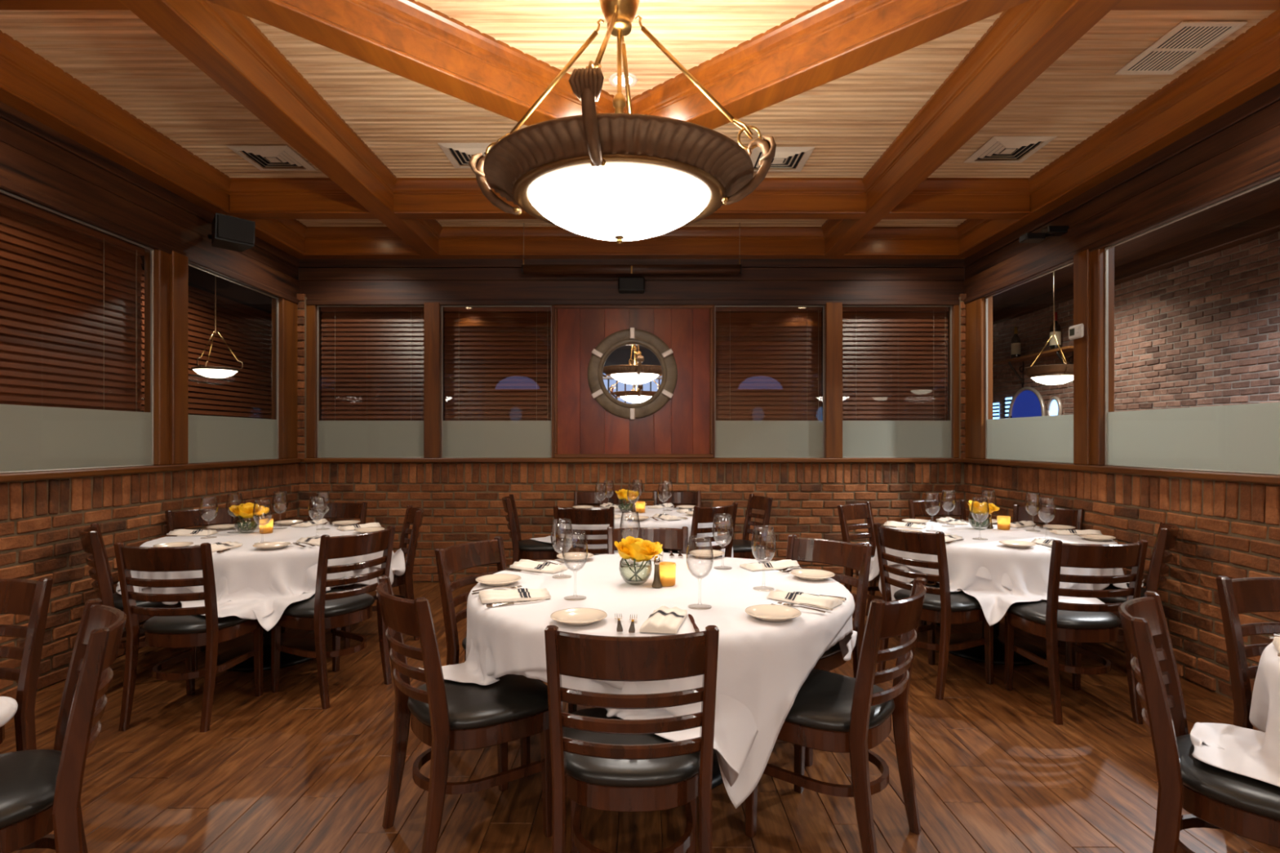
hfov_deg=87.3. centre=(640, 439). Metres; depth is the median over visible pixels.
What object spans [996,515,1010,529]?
votive
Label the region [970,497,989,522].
bowl
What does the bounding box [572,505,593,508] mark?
bread plate
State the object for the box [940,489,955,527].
wine glass
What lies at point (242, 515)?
rose
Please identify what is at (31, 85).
ceiling beam
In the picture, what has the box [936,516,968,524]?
folded napkin
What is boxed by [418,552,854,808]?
tablecloth
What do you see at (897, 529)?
bread plate
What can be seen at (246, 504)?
rose
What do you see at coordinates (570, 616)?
bread plate
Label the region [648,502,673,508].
folded napkin
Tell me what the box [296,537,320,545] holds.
folded napkin
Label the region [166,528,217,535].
folded napkin
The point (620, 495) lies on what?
rose
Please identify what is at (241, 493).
wine glass
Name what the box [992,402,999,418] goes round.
shutter
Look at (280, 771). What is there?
floor
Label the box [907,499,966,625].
dining chair
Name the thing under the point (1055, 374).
pendant
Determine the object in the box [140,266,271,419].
blind
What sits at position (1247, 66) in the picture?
ceiling beam
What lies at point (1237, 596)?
dining chair
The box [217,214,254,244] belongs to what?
grille
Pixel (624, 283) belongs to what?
grille
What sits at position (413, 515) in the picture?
dining chair
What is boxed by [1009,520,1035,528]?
folded napkin
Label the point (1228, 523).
wall
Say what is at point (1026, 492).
bowl
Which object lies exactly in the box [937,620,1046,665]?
round table
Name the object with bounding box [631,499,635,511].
salt shaker
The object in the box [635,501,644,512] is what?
votive
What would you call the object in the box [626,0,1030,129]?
ceiling beam
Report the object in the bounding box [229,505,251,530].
rose
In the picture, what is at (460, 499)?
wall
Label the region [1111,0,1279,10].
ceiling beam
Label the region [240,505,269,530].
rose
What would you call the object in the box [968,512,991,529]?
round vase
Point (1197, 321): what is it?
wall
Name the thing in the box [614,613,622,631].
fork
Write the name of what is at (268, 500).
bowl
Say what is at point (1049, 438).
window
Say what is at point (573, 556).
bread plate
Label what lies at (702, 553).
bread plate
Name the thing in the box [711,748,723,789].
round table
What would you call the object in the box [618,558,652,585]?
round vase
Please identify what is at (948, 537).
folded napkin
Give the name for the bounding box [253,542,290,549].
bread plate
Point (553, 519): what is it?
bowl
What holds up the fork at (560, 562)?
on the tablecloth at (762, 665)
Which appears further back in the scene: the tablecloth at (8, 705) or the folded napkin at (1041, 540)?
the folded napkin at (1041, 540)
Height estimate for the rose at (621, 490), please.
0.176 m
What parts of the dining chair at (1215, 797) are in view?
rail, post, post, seat, seat frame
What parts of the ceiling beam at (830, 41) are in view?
crown moulding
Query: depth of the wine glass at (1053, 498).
4.07 m
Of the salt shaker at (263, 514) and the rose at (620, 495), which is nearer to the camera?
the salt shaker at (263, 514)
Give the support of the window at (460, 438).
in the wall at (460, 499)
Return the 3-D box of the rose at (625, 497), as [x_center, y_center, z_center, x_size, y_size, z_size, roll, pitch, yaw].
[-0.108,0.507,5.596,0.113,0.169,0.100,0,0,0]
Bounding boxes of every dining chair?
[0,577,53,751]
[0,598,126,852]
[78,523,197,684]
[113,542,262,732]
[164,505,264,651]
[271,525,395,709]
[280,502,367,632]
[337,505,424,648]
[376,575,552,852]
[434,536,577,766]
[502,493,568,564]
[544,625,719,852]
[553,506,614,559]
[572,490,621,548]
[607,526,688,554]
[653,490,701,551]
[662,502,737,557]
[720,493,773,559]
[745,577,926,852]
[786,533,872,766]
[837,501,926,637]
[873,523,993,700]
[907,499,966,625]
[997,504,1084,648]
[1004,539,1147,724]
[1065,522,1179,666]
[1118,591,1279,852]
[1216,576,1279,831]
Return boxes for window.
[0,189,153,473]
[188,262,278,463]
[316,305,423,457]
[441,305,551,457]
[714,305,824,457]
[842,305,951,457]
[985,261,1073,463]
[1008,386,1045,417]
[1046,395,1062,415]
[1104,176,1279,475]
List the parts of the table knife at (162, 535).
handle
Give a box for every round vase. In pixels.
[234,516,258,533]
[617,500,634,512]
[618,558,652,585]
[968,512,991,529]
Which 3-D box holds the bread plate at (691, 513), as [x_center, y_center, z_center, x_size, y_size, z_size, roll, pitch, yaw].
[0.451,0.593,5.385,0.188,0.022,0.188,0,0,0]
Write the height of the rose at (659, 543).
0.163 m
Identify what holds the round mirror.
attached to the wood panel
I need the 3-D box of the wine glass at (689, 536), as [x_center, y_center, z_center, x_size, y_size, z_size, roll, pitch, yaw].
[0.215,0.477,2.425,0.099,0.253,0.099,0,0,36]
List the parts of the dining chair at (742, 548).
seat, seat frame, post, rail, post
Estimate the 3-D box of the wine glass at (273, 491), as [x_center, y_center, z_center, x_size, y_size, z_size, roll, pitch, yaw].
[-2.453,0.477,4.571,0.099,0.253,0.099,0,0,27]
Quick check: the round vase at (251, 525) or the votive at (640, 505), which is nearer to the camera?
the round vase at (251, 525)
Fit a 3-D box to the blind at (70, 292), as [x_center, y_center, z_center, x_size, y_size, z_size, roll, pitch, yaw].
[-3.356,-0.560,3.276,0.059,1.450,2.488,0,0,0]
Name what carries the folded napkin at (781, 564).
on the tablecloth at (762, 665)
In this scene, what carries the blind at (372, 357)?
attached to the window at (335, 438)
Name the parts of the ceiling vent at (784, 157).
plate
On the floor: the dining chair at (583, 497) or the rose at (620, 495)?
the dining chair at (583, 497)
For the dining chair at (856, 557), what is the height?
0.880 m
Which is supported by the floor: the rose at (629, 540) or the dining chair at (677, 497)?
the dining chair at (677, 497)
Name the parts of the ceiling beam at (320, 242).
crown moulding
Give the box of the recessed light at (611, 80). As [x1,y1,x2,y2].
[608,72,637,88]
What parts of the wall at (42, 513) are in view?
head casing, sill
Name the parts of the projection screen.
casing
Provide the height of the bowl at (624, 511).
0.150 m
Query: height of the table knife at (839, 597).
0.008 m
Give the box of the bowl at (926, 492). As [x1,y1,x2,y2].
[924,492,940,515]
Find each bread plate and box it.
[152,542,193,546]
[206,524,238,530]
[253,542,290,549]
[274,520,303,525]
[331,520,360,525]
[353,527,384,533]
[475,573,520,586]
[550,608,607,626]
[556,551,593,561]
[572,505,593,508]
[624,515,648,520]
[675,505,695,509]
[684,511,693,515]
[688,549,724,558]
[745,604,800,622]
[790,568,835,580]
[897,528,922,532]
[902,518,929,524]
[973,518,996,524]
[999,540,1036,547]
[1043,524,1075,529]
[1078,533,1115,541]
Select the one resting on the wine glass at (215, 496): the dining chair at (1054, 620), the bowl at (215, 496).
the bowl at (215, 496)
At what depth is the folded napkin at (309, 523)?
4.73 m
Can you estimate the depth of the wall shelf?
10.29 m
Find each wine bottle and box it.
[1011,326,1020,358]
[1049,311,1061,350]
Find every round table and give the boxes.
[216,629,327,671]
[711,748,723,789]
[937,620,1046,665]
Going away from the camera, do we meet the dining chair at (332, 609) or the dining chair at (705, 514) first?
the dining chair at (332, 609)
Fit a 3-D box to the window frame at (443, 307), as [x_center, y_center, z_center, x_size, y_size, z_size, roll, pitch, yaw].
[-0.085,-0.440,7.570,6.770,3.600,0.100,0,0,0]
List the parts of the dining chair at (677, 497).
post, rail, post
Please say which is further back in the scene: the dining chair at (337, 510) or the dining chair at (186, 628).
the dining chair at (337, 510)
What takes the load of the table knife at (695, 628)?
on the tablecloth at (762, 665)
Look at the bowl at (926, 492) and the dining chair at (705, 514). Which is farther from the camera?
the dining chair at (705, 514)
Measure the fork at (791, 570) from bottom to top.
0.012 m
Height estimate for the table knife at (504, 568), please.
0.008 m
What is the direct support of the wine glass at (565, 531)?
on the tablecloth at (762, 665)
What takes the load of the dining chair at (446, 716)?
on the floor
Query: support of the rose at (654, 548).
in the round vase at (620, 566)
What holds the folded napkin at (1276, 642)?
on the tablecloth at (1250, 753)
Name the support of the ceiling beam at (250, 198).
attached to the ceiling
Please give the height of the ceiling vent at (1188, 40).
0.009 m
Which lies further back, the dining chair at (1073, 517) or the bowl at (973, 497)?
the dining chair at (1073, 517)
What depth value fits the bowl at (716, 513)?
3.15 m
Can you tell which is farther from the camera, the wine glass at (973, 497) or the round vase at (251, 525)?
the round vase at (251, 525)
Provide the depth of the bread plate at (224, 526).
4.54 m
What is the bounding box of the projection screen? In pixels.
[521,222,742,274]
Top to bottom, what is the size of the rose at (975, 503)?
0.176 m
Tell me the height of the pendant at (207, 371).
1.600 m
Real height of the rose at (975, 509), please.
0.166 m
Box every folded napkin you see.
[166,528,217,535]
[210,541,242,551]
[235,521,259,529]
[291,518,328,527]
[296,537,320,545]
[336,522,381,530]
[478,587,551,604]
[509,559,568,573]
[600,502,620,508]
[614,514,622,518]
[639,605,687,634]
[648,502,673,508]
[648,551,663,560]
[652,513,681,519]
[676,508,693,512]
[739,559,799,570]
[766,589,842,608]
[883,520,925,528]
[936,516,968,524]
[944,533,962,542]
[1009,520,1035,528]
[1031,537,1076,546]
[1049,528,1102,534]
[1272,636,1279,652]
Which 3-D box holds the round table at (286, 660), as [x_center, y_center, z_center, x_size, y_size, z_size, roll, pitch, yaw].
[-2.330,0.994,4.250,1.326,0.732,1.326,0,0,0]
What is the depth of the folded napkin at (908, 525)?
4.64 m
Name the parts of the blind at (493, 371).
head rail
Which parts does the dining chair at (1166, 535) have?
leg, seat frame, seat, post, post, rail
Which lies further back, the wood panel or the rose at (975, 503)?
the wood panel
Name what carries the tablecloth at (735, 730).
on the tablecloth at (762, 665)
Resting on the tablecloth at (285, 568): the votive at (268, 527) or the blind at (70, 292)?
the votive at (268, 527)
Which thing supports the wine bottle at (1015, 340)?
on the wall shelf
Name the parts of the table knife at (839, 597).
handle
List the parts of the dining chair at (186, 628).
post, rail, leg, seat, seat frame, post, leg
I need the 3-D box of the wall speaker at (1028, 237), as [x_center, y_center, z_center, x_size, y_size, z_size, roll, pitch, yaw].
[2.945,-1.500,4.900,0.310,0.100,0.100,0,0,0]
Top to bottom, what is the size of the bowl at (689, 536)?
0.150 m
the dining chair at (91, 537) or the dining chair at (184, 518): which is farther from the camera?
the dining chair at (184, 518)
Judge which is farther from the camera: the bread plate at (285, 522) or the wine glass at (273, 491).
the bread plate at (285, 522)
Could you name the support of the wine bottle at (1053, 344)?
on the wall shelf
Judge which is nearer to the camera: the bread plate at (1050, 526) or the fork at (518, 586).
the fork at (518, 586)
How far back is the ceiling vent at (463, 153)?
4.57 m
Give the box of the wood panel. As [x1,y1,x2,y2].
[554,304,713,457]
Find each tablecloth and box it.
[0,696,17,727]
[115,523,394,631]
[115,547,405,619]
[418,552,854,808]
[451,615,857,786]
[530,505,733,557]
[858,521,1144,626]
[878,564,1115,604]
[1190,642,1279,786]
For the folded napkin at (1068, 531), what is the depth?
4.28 m
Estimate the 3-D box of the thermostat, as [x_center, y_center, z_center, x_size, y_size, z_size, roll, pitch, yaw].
[3.045,-0.755,4.690,0.027,0.096,0.150,0,0,0]
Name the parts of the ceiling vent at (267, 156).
plate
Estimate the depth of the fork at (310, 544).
3.83 m
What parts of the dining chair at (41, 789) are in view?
seat frame, seat, post, post, rail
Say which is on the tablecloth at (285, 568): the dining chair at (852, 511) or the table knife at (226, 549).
the table knife at (226, 549)
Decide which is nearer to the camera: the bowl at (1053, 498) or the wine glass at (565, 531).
the wine glass at (565, 531)
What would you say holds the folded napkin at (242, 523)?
on the tablecloth at (285, 568)
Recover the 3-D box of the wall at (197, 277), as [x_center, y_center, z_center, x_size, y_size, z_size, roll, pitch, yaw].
[-5.700,-0.590,5.700,0.100,3.900,13.800,0,0,0]
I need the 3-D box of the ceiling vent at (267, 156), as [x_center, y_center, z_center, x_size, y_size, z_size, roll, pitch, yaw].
[-2.570,-1.969,4.700,0.410,0.022,0.410,0,0,0]
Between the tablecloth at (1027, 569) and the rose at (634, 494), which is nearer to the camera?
the tablecloth at (1027, 569)
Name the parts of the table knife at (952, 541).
handle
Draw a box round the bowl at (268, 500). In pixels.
[253,499,271,525]
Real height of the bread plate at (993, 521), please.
0.022 m
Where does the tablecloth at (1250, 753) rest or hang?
on the round table
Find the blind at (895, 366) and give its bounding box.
[842,306,948,420]
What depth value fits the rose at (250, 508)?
4.36 m
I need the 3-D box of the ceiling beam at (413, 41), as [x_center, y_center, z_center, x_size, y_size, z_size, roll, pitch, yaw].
[-0.983,-1.855,3.230,2.613,0.250,0.256,0,0,-44]
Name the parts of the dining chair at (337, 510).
leg, post, leg, rail, post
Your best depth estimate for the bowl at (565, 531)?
2.55 m
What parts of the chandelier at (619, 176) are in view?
scroll arm, rod, scroll arm, rod, lamp shade, lamp shade, stem, rod, rod, scroll arm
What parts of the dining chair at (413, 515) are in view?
leg, seat frame, post, post, rail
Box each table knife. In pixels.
[160,534,196,536]
[217,545,242,552]
[485,599,545,607]
[503,567,541,573]
[688,613,699,632]
[807,593,846,600]
[881,525,915,528]
[945,538,964,543]
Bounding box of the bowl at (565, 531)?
[562,531,587,571]
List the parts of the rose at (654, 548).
stem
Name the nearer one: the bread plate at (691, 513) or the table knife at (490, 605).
the table knife at (490, 605)
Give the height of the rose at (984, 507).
0.169 m
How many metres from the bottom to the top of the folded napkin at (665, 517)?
0.031 m
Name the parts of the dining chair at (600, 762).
post, leg, seat, rail, seat frame, leg, post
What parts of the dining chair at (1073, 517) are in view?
leg, post, rail, post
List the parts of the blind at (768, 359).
ladder cord, head rail, lift cord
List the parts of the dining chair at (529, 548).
rail, post, post, seat frame, seat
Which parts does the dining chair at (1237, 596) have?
post, rail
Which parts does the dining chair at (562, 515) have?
post, rail, post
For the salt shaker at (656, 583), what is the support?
on the tablecloth at (762, 665)
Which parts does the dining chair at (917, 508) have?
post, leg, rail, post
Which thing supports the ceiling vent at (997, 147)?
in the ceiling
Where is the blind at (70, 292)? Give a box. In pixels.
[0,193,144,412]
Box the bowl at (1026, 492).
[1024,492,1041,515]
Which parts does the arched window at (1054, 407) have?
pane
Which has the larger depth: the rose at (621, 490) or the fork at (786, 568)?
the rose at (621, 490)
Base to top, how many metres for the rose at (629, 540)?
0.176 m
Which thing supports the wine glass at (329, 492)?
on the tablecloth at (285, 568)
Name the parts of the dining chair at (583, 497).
post, seat frame, rail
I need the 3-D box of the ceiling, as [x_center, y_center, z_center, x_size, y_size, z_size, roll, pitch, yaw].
[-0.085,-2.002,2.660,6.570,0.056,7.720,0,0,0]
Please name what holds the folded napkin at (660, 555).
on the tablecloth at (762, 665)
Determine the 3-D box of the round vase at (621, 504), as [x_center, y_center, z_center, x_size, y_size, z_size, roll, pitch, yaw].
[-0.120,0.543,5.620,0.140,0.120,0.140,0,0,0]
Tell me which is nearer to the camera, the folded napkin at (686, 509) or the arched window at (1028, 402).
the folded napkin at (686, 509)
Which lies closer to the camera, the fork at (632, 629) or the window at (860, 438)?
the fork at (632, 629)
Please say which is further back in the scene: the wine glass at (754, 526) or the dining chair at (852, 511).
the dining chair at (852, 511)
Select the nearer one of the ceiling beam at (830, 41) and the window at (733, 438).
the ceiling beam at (830, 41)
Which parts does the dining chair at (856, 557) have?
post, leg, rail, seat frame, seat, post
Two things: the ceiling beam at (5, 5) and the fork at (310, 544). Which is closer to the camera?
the ceiling beam at (5, 5)
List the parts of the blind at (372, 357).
ladder cord, head rail, ladder cord, lift cord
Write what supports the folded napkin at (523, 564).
on the tablecloth at (762, 665)
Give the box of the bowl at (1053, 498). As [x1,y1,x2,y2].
[1036,497,1056,522]
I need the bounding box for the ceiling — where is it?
[0,0,1275,226]
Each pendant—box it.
[191,272,243,377]
[1024,268,1073,385]
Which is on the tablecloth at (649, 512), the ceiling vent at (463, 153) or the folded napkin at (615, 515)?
the folded napkin at (615, 515)
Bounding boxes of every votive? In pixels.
[259,518,273,533]
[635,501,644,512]
[659,561,675,586]
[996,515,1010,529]
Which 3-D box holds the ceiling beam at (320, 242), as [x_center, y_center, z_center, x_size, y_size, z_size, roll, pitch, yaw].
[-0.085,-1.854,6.325,6.370,0.252,0.197,0,0,0]
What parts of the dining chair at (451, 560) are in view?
post, seat, rail, post, leg, leg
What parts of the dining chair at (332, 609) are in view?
leg, post, seat frame, seat, leg, rail, post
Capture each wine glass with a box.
[199,496,217,538]
[225,493,243,533]
[253,499,271,544]
[271,491,288,528]
[307,496,325,537]
[315,492,330,529]
[551,519,573,578]
[562,531,587,599]
[619,511,639,564]
[686,536,713,608]
[712,513,733,569]
[751,525,776,591]
[924,492,940,531]
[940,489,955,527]
[970,497,989,540]
[1024,492,1041,531]
[1036,497,1056,539]
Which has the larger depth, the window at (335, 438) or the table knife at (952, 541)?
the window at (335, 438)
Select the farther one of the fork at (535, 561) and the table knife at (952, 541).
the table knife at (952, 541)
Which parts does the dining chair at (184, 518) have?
post, rail, leg, post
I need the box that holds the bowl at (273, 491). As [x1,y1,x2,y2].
[271,491,288,513]
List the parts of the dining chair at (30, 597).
seat frame, rail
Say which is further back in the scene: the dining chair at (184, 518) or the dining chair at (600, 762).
the dining chair at (184, 518)
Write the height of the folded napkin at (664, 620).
0.031 m
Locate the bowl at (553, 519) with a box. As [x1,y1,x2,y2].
[551,519,573,553]
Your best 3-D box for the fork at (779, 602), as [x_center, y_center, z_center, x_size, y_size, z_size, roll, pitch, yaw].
[0.590,0.594,2.408,0.196,0.012,0.025,0,0,27]
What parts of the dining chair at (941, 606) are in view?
post, rail, leg, seat, post, seat frame, leg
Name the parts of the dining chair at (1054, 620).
leg, post, seat frame, seat, leg, rail, post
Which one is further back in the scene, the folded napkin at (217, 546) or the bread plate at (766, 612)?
the folded napkin at (217, 546)
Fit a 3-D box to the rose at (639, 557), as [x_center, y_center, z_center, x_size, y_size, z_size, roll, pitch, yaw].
[-0.008,0.507,2.796,0.113,0.169,0.100,0,0,0]
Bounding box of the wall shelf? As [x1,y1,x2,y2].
[993,346,1073,387]
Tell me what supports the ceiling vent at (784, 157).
in the ceiling
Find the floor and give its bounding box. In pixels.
[0,582,1279,852]
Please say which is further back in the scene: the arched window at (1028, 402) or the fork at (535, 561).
the arched window at (1028, 402)
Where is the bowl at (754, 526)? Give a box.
[751,525,776,563]
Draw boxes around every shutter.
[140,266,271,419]
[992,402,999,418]
[1003,397,1012,418]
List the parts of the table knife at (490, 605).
handle, blade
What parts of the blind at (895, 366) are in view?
head rail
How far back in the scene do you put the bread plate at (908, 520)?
4.90 m
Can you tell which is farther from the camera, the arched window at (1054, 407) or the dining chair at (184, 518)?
the arched window at (1054, 407)
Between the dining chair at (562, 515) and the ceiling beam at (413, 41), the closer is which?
the ceiling beam at (413, 41)
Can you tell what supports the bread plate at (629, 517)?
on the tablecloth at (649, 512)
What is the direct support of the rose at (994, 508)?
in the round vase at (984, 521)
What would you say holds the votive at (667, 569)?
on the tablecloth at (762, 665)
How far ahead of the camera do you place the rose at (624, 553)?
2.79 m
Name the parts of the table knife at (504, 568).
handle, blade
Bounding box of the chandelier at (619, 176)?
[468,0,776,244]
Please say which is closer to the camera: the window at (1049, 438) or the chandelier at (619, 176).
the chandelier at (619, 176)
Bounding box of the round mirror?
[587,327,677,419]
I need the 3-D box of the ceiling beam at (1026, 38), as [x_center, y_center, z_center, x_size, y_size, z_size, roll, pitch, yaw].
[1.805,-1.853,2.560,0.256,0.255,7.520,0,0,0]
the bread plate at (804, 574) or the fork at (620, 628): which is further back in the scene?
the bread plate at (804, 574)
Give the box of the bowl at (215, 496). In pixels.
[199,496,217,520]
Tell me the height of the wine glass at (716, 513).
0.253 m
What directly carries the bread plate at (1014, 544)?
on the tablecloth at (1027, 569)
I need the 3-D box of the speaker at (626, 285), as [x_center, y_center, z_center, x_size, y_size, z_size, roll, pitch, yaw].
[-0.083,-1.460,6.333,0.250,0.130,0.148,0,0,0]
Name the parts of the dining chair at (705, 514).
seat, post, rail, post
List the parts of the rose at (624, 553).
stem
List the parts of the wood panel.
edge moulding, edge moulding, edge moulding, edge moulding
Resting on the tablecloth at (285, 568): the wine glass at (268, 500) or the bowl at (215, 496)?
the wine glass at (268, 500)
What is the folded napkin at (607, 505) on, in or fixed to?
on the tablecloth at (649, 512)
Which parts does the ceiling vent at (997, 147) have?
plate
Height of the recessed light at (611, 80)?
0.008 m
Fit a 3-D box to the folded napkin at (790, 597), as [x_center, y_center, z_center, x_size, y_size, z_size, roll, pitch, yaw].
[0.614,0.588,2.516,0.255,0.031,0.125,0,0,40]
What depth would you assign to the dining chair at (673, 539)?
3.72 m
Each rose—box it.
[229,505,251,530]
[237,505,253,528]
[240,502,257,530]
[240,504,262,530]
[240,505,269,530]
[614,541,641,579]
[615,490,629,510]
[618,488,629,511]
[620,491,634,506]
[621,536,643,581]
[623,490,639,510]
[625,542,652,578]
[628,542,662,580]
[630,539,662,580]
[967,502,982,525]
[968,500,982,526]
[974,502,992,526]
[979,502,999,522]
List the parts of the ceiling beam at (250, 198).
crown moulding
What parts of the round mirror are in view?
looking glass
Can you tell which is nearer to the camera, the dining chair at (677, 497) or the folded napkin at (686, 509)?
the folded napkin at (686, 509)
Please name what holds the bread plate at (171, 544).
on the tablecloth at (285, 568)
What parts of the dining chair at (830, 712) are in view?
leg, leg, seat frame, seat, post, rail, post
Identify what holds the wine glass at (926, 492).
on the tablecloth at (1027, 569)
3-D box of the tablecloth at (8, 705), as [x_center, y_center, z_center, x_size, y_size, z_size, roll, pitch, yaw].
[-2.438,0.898,1.500,1.256,0.584,1.260,0,0,-15]
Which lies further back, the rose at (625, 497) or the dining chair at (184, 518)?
the rose at (625, 497)
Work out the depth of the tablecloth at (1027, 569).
3.79 m
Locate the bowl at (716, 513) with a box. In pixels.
[712,513,733,546]
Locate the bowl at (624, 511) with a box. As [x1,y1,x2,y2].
[619,511,639,537]
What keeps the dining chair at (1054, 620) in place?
on the floor
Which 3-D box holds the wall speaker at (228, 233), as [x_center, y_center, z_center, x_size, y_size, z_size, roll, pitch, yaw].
[-3.059,-1.520,4.982,0.325,0.200,0.260,0,0,40]
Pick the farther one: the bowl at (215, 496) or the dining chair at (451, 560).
the bowl at (215, 496)
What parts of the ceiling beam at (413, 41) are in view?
crown moulding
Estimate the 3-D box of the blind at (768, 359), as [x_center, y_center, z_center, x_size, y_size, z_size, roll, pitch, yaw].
[1.239,-0.560,6.506,1.033,1.450,0.059,0,0,0]
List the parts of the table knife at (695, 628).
blade, handle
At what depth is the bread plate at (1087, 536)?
4.07 m
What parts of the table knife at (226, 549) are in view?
handle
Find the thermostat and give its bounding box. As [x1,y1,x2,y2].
[1068,323,1084,340]
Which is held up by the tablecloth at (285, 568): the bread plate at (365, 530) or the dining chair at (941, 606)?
the bread plate at (365, 530)
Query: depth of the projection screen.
6.09 m
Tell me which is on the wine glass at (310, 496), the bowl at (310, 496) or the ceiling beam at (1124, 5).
the bowl at (310, 496)
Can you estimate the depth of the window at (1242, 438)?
3.80 m
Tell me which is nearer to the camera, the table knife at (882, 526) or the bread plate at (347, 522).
the table knife at (882, 526)
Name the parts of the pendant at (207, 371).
stem, lamp shade, rod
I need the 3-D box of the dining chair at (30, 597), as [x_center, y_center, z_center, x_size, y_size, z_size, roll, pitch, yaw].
[-2.265,0.920,2.102,0.461,0.880,0.571,0,0,-2]
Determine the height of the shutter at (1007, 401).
0.620 m
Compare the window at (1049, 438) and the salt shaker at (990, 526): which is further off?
the window at (1049, 438)
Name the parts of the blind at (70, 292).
head rail, ladder cord, lift cord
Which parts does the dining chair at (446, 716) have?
post, rail, post, seat, seat frame, leg, leg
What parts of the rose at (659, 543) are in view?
stem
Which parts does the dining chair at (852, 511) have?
post, rail, post, seat frame, leg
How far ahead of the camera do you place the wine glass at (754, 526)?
2.71 m
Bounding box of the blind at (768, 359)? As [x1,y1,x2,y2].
[715,306,822,420]
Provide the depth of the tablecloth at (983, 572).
3.73 m
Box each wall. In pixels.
[0,101,300,699]
[0,188,321,420]
[296,258,966,582]
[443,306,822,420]
[946,208,1279,420]
[962,83,1279,699]
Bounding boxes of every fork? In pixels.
[293,542,315,546]
[471,587,521,595]
[472,585,522,592]
[535,559,572,563]
[535,560,563,564]
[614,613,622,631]
[628,613,636,632]
[771,603,826,613]
[776,565,807,571]
[777,568,813,573]
[777,601,833,610]
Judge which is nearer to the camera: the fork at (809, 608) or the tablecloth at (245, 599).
the fork at (809, 608)
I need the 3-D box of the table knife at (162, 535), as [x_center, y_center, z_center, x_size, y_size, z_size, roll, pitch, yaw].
[-2.884,0.598,4.196,0.222,0.008,0.019,0,0,3]
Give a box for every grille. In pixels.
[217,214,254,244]
[618,277,644,289]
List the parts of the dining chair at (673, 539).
post, post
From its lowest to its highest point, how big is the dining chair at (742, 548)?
0.880 m
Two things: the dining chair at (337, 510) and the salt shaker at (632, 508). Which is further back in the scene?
the salt shaker at (632, 508)
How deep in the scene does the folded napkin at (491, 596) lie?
2.54 m
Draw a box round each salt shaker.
[260,512,265,519]
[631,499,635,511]
[651,555,662,587]
[986,513,993,528]
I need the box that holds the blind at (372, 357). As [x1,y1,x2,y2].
[320,306,423,420]
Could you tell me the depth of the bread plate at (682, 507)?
5.87 m
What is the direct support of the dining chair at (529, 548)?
on the floor
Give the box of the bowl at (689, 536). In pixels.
[686,536,713,578]
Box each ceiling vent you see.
[226,145,316,170]
[437,142,492,168]
[750,146,814,171]
[964,136,1057,162]
[1115,21,1247,75]
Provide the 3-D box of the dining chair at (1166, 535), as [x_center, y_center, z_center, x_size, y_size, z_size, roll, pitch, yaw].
[2.810,0.920,3.954,0.571,0.880,0.461,0,0,38]
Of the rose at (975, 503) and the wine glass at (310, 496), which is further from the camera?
the rose at (975, 503)
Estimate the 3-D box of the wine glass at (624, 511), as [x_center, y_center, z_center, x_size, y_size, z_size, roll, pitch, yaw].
[-0.050,0.477,3.271,0.099,0.253,0.099,0,0,27]
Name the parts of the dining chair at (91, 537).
rail, post, post, seat, seat frame, leg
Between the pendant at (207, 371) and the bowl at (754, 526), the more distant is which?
the pendant at (207, 371)
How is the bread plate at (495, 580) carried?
on the tablecloth at (762, 665)
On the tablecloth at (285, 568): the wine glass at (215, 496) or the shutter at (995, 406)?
the wine glass at (215, 496)
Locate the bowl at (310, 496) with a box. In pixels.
[307,496,325,520]
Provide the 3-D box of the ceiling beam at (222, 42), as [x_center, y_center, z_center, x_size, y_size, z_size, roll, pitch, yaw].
[-1.965,-1.853,2.560,0.256,0.255,7.520,0,0,0]
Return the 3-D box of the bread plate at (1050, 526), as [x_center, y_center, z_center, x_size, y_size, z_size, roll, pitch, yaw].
[2.822,0.593,4.524,0.188,0.022,0.188,0,0,0]
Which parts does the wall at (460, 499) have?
sill, head casing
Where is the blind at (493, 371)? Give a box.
[444,306,551,420]
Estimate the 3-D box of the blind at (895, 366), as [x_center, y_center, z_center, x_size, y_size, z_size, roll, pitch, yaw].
[2.458,-0.560,6.506,1.041,1.450,0.059,0,0,0]
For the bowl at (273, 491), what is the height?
0.150 m
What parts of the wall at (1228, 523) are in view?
sill, head casing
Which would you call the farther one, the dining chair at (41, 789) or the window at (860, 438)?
the window at (860, 438)
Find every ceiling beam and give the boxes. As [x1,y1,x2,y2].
[0,0,129,10]
[0,30,306,256]
[118,0,442,256]
[206,0,626,125]
[229,177,1031,219]
[294,226,968,258]
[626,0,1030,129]
[821,0,1121,256]
[956,10,1279,256]
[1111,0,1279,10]
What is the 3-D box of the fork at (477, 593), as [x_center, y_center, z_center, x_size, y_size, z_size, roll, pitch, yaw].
[-0.562,0.594,2.641,0.196,0.012,0.025,0,0,-22]
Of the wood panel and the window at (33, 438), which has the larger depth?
the wood panel
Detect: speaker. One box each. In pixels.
[207,213,255,252]
[617,276,644,293]
[1018,226,1068,243]
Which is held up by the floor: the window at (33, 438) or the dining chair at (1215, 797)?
the dining chair at (1215, 797)
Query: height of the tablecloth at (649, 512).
0.436 m
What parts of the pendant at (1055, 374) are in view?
rod, lamp shade, lamp shade, stem, rod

